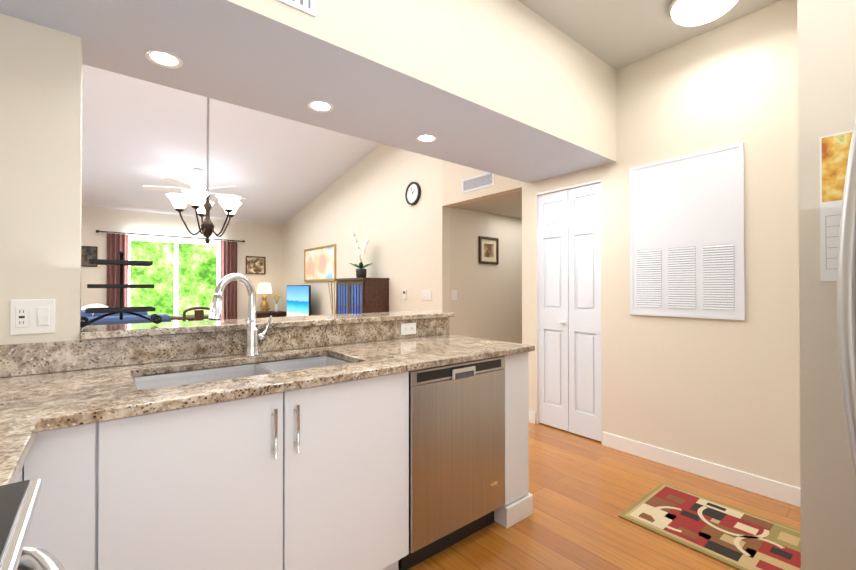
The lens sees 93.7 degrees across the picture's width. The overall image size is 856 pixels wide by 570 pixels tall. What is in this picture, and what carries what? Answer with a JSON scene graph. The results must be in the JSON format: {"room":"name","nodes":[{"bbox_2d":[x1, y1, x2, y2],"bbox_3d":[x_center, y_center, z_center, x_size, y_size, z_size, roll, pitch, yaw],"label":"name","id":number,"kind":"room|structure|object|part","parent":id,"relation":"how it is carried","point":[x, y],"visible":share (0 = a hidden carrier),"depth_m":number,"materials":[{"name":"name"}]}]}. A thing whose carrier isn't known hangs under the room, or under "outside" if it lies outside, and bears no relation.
{"room":"kitchen","nodes":[
{"label":"kitchen","id":0,"kind":"room"},
{"bbox_2d":[81,206,281,318],"bbox_3d":[-5.176,-0.323,7.165,5.080,3.200,0.120,0,-1,-39],"label":"wall","id":1,"kind":"structure","parent":0,"point":[263,239],"depth_m":7.58,"materials":[{"name":"beige paint"}]},
{"bbox_2d":[81,246,97,266],"bbox_3d":[-5.681,-0.477,6.661,0.300,0.340,0.024,0,-1,-39],"label":"picture","id":2,"kind":"object","parent":1,"relation":"attached to","point":[88,252],"visible":0.62,"depth_m":6.68,"materials":[{"name":"brown"}]},
{"bbox_2d":[96,230,244,242],"bbox_3d":[-4.648,-0.891,7.447,2.340,0.050,0.114,0,-1,-39],"label":"curtain rod","id":3,"kind":"object","parent":1,"relation":"attached to","point":[98,231],"visible":1,"depth_m":7.29,"materials":[{"name":"brown metal"}]},
{"bbox_2d":[106,231,127,306],"bbox_3d":[-5.312,0.168,6.862,0.290,2.174,0.061,0,-1,-39],"label":"curtain","id":4,"kind":"object","parent":3,"relation":"hanging from","point":[117,243],"visible":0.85,"depth_m":6.86,"materials":[{"name":"red fabric"}]},
{"bbox_2d":[221,239,236,319],"bbox_3d":[-3.951,0.175,7.969,0.300,2.174,0.061,0,-1,-39],"label":"curtain","id":5,"kind":"object","parent":3,"relation":"hanging from","point":[229,259],"visible":0.71,"depth_m":7.97,"materials":[{"name":"red fabric"}]},
{"bbox_2d":[128,237,219,321],"bbox_3d":[-4.723,0.220,7.523,1.478,2.119,0.050,0,-1,-39],"label":"window","id":6,"kind":"structure","parent":1,"relation":"in","point":[176,265],"depth_m":7.50,"materials":[{"name":"white"}]},
{"bbox_2d":[246,256,265,273],"bbox_3d":[-3.591,-0.410,8.362,0.390,0.370,0.024,0,-1,-39],"label":"picture","id":7,"kind":"object","parent":1,"relation":"attached to","point":[255,264],"visible":1,"depth_m":8.36,"materials":[{"name":"brown"}]},
{"bbox_2d":[0,13,445,377],"bbox_3d":[-0.917,0.146,1.951,2.610,2.190,0.120,0,-1,-39],"label":"wall","id":8,"kind":"structure","parent":0,"point":[40,153],"depth_m":1.47,"materials":[{"name":"beige paint"}]},
{"bbox_2d":[10,299,54,334],"bbox_3d":[-1.428,0.115,1.450,0.117,0.125,0.011,0,-1,-39],"label":"outlet","id":9,"kind":"object","parent":8,"relation":"attached to","point":[34,316],"visible":1,"depth_m":1.45,"materials":[{"name":"white plastic"}]},
{"bbox_2d":[82,64,379,224],"bbox_3d":[-3.122,-1.931,4.651,5.320,1.240,6.630,0,-1,-39],"label":"ceiling","id":10,"kind":"structure","parent":0,"point":[138,135],"depth_m":5.44,"materials":[{"name":"white paint"}]},
{"bbox_2d":[143,169,245,198],"bbox_3d":[-3.363,-1.504,5.895,1.328,0.341,1.311,0,-1,-39],"label":"ceiling fan","id":11,"kind":"object","parent":10,"relation":"hanging from","point":[177,182],"visible":0.67,"depth_m":5.72,"materials":[{"name":"white"}]},
{"bbox_2d":[166,97,241,243],"bbox_3d":[-1.801,-1.264,3.274,0.557,1.868,0.540,0,-1,-39],"label":"chandelier","id":12,"kind":"object","parent":10,"relation":"hanging from","point":[202,206],"visible":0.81,"depth_m":3.19,"materials":[{"name":"white glass"}]},
{"bbox_2d":[0,0,616,182],"bbox_3d":[-0.348,-1.853,2.137,3.950,1.810,0.810,0,-1,-39],"label":"soffit","id":13,"kind":"structure","parent":0,"point":[516,90],"depth_m":1.98,"materials":[{"name":"beige paint"}]},
{"bbox_2d":[145,50,182,68],"bbox_3d":[-1.108,-0.948,1.687,0.132,0.005,0.132,0,-1,-39],"label":"recessed light","id":14,"kind":"object","parent":13,"relation":"in","point":[169,60],"visible":1,"depth_m":1.69,"materials":[{"name":"white glass"}]},
{"bbox_2d":[277,0,315,16],"bbox_3d":[-0.560,-1.100,1.433,0.330,0.145,0.006,0,-1,-39],"label":"ceiling vent","id":15,"kind":"object","parent":13,"relation":"in","point":[307,6],"visible":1,"depth_m":1.51,"materials":[{"name":"white metal"}]},
{"bbox_2d":[308,100,332,112],"bbox_3d":[-0.569,-0.945,2.125,0.132,0.005,0.132,0,-1,-39],"label":"recessed light","id":16,"kind":"object","parent":13,"relation":"in","point":[319,106],"visible":1,"depth_m":2.13,"materials":[{"name":"white"}]},
{"bbox_2d":[416,134,436,142],"bbox_3d":[-0.011,-0.942,2.580,0.132,0.005,0.132,0,-1,-39],"label":"recessed light","id":17,"kind":"object","parent":13,"relation":"in","point":[425,138],"visible":1,"depth_m":2.58,"materials":[{"name":"white glass"}]},
{"bbox_2d":[450,207,521,343],"bbox_3d":[1.693,-0.032,5.946,3.800,2.600,0.120,0,-1,-39],"label":"wall","id":18,"kind":"structure","parent":0,"point":[487,304],"depth_m":5.04,"materials":[{"name":"beige paint"}]},
{"bbox_2d":[451,290,456,299],"bbox_3d":[0.309,0.120,4.734,0.095,0.120,0.009,0,-1,-39],"label":"light switch","id":19,"kind":"object","parent":18,"relation":"attached to","point":[453,292],"depth_m":4.73,"materials":[{"name":"white plastic"}]},
{"bbox_2d":[479,236,498,264],"bbox_3d":[0.774,-0.437,5.106,0.350,0.340,0.024,0,-1,-39],"label":"framed picture","id":20,"kind":"object","parent":18,"relation":"attached to","point":[488,250],"visible":0.96,"depth_m":5.10,"materials":[{"name":"brown wood"}]},
{"bbox_2d":[454,191,521,218],"bbox_3d":[2.049,-0.975,5.436,3.700,0.120,1.130,0,-1,-39],"label":"ceiling","id":21,"kind":"structure","parent":0,"point":[509,205],"depth_m":4.65,"materials":[{"name":"grey paint"}]},
{"bbox_2d":[282,0,799,487],"bbox_3d":[-0.505,-0.734,5.547,0.120,4.000,8.690,0,-1,-39],"label":"wall","id":22,"kind":"structure","parent":0,"point":[722,392],"depth_m":2.75,"materials":[{"name":"beige paint"}]},
{"bbox_2d":[304,244,335,281],"bbox_3d":[-1.960,-0.373,7.217,0.024,0.620,1.320,0,-1,-39],"label":"painting","id":23,"kind":"object","parent":22,"relation":"attached to","point":[319,264],"visible":0.94,"depth_m":7.17,"materials":[{"name":"multicoloured paper"}]},
{"bbox_2d":[403,290,406,298],"bbox_3d":[-0.300,0.123,5.177,0.021,0.120,0.065,0,-1,-39],"label":"thermostat","id":24,"kind":"object","parent":22,"relation":"attached to","point":[404,291],"depth_m":5.16,"materials":[{"name":"white plastic"}]},
{"bbox_2d":[405,182,420,204],"bbox_3d":[-0.191,-1.148,5.039,0.036,0.290,0.290,0,-1,-39],"label":"wall clock","id":25,"kind":"object","parent":22,"relation":"attached to","point":[413,193],"visible":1,"depth_m":5.02,"materials":[{"name":"black plastic"}]},
{"bbox_2d":[422,290,431,299],"bbox_3d":[-0.016,0.121,4.837,0.010,0.120,0.180,0,-1,-39],"label":"light switch","id":26,"kind":"object","parent":22,"relation":"attached to","point":[426,294],"depth_m":4.83,"materials":[{"name":"white plastic"}]},
{"bbox_2d":[462,172,493,192],"bbox_3d":[0.517,-1.071,4.190,0.008,0.145,0.450,0,-1,-39],"label":"air vent","id":27,"kind":"object","parent":22,"relation":"in","point":[484,180],"visible":0.9,"depth_m":4.18,"materials":[{"name":"white metal"}]},
{"bbox_2d":[538,183,600,440],"bbox_3d":[1.181,0.215,3.393,0.082,2.048,0.596,0,-1,-39],"label":"closet door","id":28,"kind":"structure","parent":22,"relation":"in","point":[569,254],"depth_m":3.38,"materials":[{"name":"white wood"}]},
{"bbox_2d":[537,179,601,443],"bbox_3d":[1.199,0.209,3.408,0.068,2.084,0.599,0,-1,-39],"label":"door frame","id":29,"kind":"structure","parent":22,"relation":"attached to","point":[570,187],"depth_m":3.62,"materials":[{"name":"white wood"}]},
{"bbox_2d":[629,142,744,319],"bbox_3d":[1.712,-0.326,2.709,0.018,1.085,0.680,0,-1,-39],"label":"air vent","id":30,"kind":"object","parent":22,"relation":"in","point":[687,244],"visible":1,"depth_m":2.67,"materials":[{"name":"white metal"}]},
{"bbox_2d":[603,432,800,506],"bbox_3d":[1.773,1.193,2.627,0.014,0.105,1.295,0,-1,-39],"label":"baseboard","id":31,"kind":"structure","parent":22,"relation":"attached to","point":[778,491],"depth_m":2.58,"materials":[{"name":"white wood"}]},
{"bbox_2d":[398,422,800,569],"bbox_3d":[-0.536,1.296,4.161,10.500,0.080,11.800,0,-1,-39],"label":"floor","id":32,"kind":"structure","parent":0,"point":[585,491],"depth_m":2.14,"materials":[{"name":"brown wood"}]},
{"bbox_2d":[0,479,64,569],"bbox_3d":[-0.643,0.684,0.162,0.768,1.090,0.755,0,-1,-39],"label":"stove","id":33,"kind":"object","parent":32,"relation":"on","point":[18,501],"visible":1,"depth_m":0.57,"materials":[{"name":"metal"}]},
{"bbox_2d":[81,304,170,329],"bbox_3d":[-4.187,0.741,4.611,2.000,1.036,0.900,0,-1,-39],"label":"sofa","id":34,"kind":"object","parent":32,"relation":"on","point":[115,319],"visible":0.1,"depth_m":4.65,"materials":[{"name":"blue fabric"}]},
{"bbox_2d":[170,314,208,320],"bbox_3d":[-3.907,0.893,6.642,0.850,0.759,0.850,0,-1,-39],"label":"table","id":35,"kind":"object","parent":32,"relation":"on","point":[188,317],"visible":0.27,"depth_m":6.43,"materials":[{"name":"brown wood"}]},
{"bbox_2d":[183,307,209,320],"bbox_3d":[-3.485,0.794,6.045,0.420,0.950,0.420,0,-1,-39],"label":"chair","id":36,"kind":"object","parent":32,"relation":"on","point":[198,315],"visible":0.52,"depth_m":5.88,"materials":[{"name":"brown wood"}]},
{"bbox_2d":[16,356,408,569],"bbox_3d":[-0.843,0.794,1.207,1.779,0.884,1.110,0,-1,-39],"label":"base cabinet","id":37,"kind":"object","parent":32,"relation":"on","point":[314,478],"depth_m":1.26,"materials":[{"name":"white wood"}]},
{"bbox_2d":[0,310,534,485],"bbox_3d":[-0.614,0.266,1.595,2.628,0.175,1.414,0,-1,-39],"label":"countertop","id":38,"kind":"structure","parent":37,"relation":"on","point":[32,405],"depth_m":1.57,"materials":[{"name":"stone"}]},
{"bbox_2d":[80,251,161,327],"bbox_3d":[-1.311,0.013,1.715,0.282,0.316,0.160,0,-1,-39],"label":"tiered stand","id":39,"kind":"object","parent":38,"relation":"on","point":[121,262],"visible":0.92,"depth_m":1.68,"materials":[{"name":"black metal"}]},
{"bbox_2d":[208,273,271,356],"bbox_3d":[-0.824,0.136,1.782,0.289,0.376,0.140,0,-1,-39],"label":"faucet","id":40,"kind":"object","parent":38,"relation":"on","point":[253,336],"visible":1,"depth_m":1.81,"materials":[{"name":"silver metal"}]},
{"bbox_2d":[133,356,347,389],"bbox_3d":[-0.698,0.459,1.624,0.784,0.210,0.384,0,-1,-39],"label":"sink","id":41,"kind":"object","parent":38,"relation":"in","point":[171,379],"visible":0.02,"depth_m":1.72,"materials":[{"name":"metal"}]},
{"bbox_2d":[401,323,415,334],"bbox_3d":[-0.120,0.272,2.490,0.117,0.070,0.008,0,-1,-39],"label":"outlet","id":42,"kind":"object","parent":38,"relation":"attached to","point":[408,328],"visible":1,"depth_m":2.49,"materials":[{"name":"white plastic"}]},
{"bbox_2d":[256,283,285,317],"bbox_3d":[-3.277,0.624,8.246,0.640,1.321,0.550,0,-1,-39],"label":"table lamp","id":43,"kind":"object","parent":32,"relation":"on","point":[264,288],"depth_m":8.12,"materials":[{"name":"gold metal"}]},
{"bbox_3d":[-3.277,0.917,8.244,0.640,0.735,0.550,0,-1,-39],"label":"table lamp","id":44,"kind":"part","parent":43,"relation":"part of","materials":[{"name":"brown wood"}]},
{"bbox_2d":[272,295,280,311],"bbox_3d":[-3.116,0.376,8.282,0.168,0.345,0.175,0,-1,-39],"label":"flower vase","id":45,"kind":"object","parent":43,"relation":"on","point":[276,308],"visible":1,"depth_m":8.25,"materials":[{"name":"white ceramic"}]},
{"bbox_2d":[328,279,335,313],"bbox_3d":[-1.464,0.590,6.273,0.200,1.360,0.333,0,-1,-39],"label":"vase","id":46,"kind":"object","parent":32,"relation":"on","point":[331,297],"visible":0.06,"depth_m":6.32,"materials":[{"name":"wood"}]},
{"bbox_2d":[335,278,388,313],"bbox_3d":[-0.948,0.586,5.649,0.419,1.360,0.824,0,-1,-39],"label":"display cabinet","id":47,"kind":"object","parent":32,"relation":"on","point":[361,295],"visible":0.33,"depth_m":5.41,"materials":[{"name":"brown wood"}]},
{"bbox_2d":[350,230,371,277],"bbox_3d":[-0.950,-0.443,5.673,0.335,0.698,0.387,0,-1,-39],"label":"orchid plant","id":48,"kind":"object","parent":47,"relation":"on","point":[361,273],"visible":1,"depth_m":5.62,"materials":[{"name":"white plant"}]},
{"bbox_2d":[400,356,504,569],"bbox_3d":[-0.040,0.803,2.112,0.598,0.878,0.670,0,-1,-39],"label":"dishwasher","id":49,"kind":"object","parent":32,"relation":"on","point":[456,452],"visible":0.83,"depth_m":1.83,"materials":[{"name":"grey metal"}]},
{"bbox_2d":[494,352,531,528],"bbox_3d":[0.259,0.802,2.383,0.196,0.884,0.677,0,-1,-39],"label":"end wall","id":50,"kind":"structure","parent":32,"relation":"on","point":[517,507],"depth_m":2.11,"materials":[{"name":"white paint"}]},
{"bbox_2d":[618,482,800,569],"bbox_3d":[1.476,1.236,2.053,0.580,0.009,0.730,0,-1,-39],"label":"rug","id":51,"kind":"object","parent":32,"relation":"on","point":[737,538],"visible":0.92,"depth_m":2.02,"materials":[{"name":"multicoloured fabric"}]},
{"bbox_2d":[837,119,855,476],"bbox_3d":[1.228,0.339,0.573,0.900,1.785,0.838,0,-1,-39],"label":"fridge","id":52,"kind":"object","parent":32,"relation":"on","point":[846,296],"visible":1,"depth_m":0.66,"materials":[{"name":"grey metal"}]},
{"bbox_3d":[-2.411,1.003,7.395,0.481,0.550,1.400,0,-1,-39],"label":"tv stand","id":53,"kind":"object","parent":32,"relation":"on","visible":0},
{"bbox_2d":[286,285,310,316],"bbox_3d":[-2.405,0.366,7.430,0.200,0.724,1.100,0,-1,-39],"label":"tv","id":54,"kind":"object","parent":53,"relation":"on","point":[298,300],"visible":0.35,"depth_m":7.36,"materials":[{"name":"black plastic"}]},
{"bbox_2d":[518,0,781,69],"bbox_3d":[1.087,-1.709,0.468,4.070,0.100,3.590,0,-1,-39],"label":"ceiling","id":55,"kind":"structure","parent":0,"point":[617,34],"depth_m":2.53,"materials":[{"name":"grey paint"}]},
{"bbox_2d":[668,0,737,25],"bbox_3d":[1.580,-1.591,2.293,0.356,0.111,0.356,0,-1,-39],"label":"flush ceiling light","id":56,"kind":"object","parent":55,"relation":"attached to","point":[690,12],"visible":1,"depth_m":2.28,"materials":[{"name":"white glass"}]},
{"bbox_2d":[797,0,855,569],"bbox_3d":[2.556,-0.766,0.890,1.250,4.000,2.400,0,-1,-39],"label":"wall block","id":57,"kind":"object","parent":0,"point":[826,30],"visible":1,"depth_m":1.38,"materials":[{"name":"beige paint"}]},
{"bbox_2d":[820,130,852,280],"bbox_3d":[1.437,-0.261,1.268,0.004,0.495,0.285,0,-1,-39],"label":"picture","id":58,"kind":"object","parent":57,"relation":"attached to","point":[834,151],"visible":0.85,"depth_m":1.36,"materials":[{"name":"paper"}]},
{"label":"outside","id":59,"kind":"structure","parent":0,"visible":0},
{"bbox_2d":[130,240,216,321],"bbox_3d":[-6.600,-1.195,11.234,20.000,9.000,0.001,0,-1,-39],"label":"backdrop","id":60,"kind":"structure","parent":59,"point":[197,274],"depth_m":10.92,"materials":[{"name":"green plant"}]}
]}

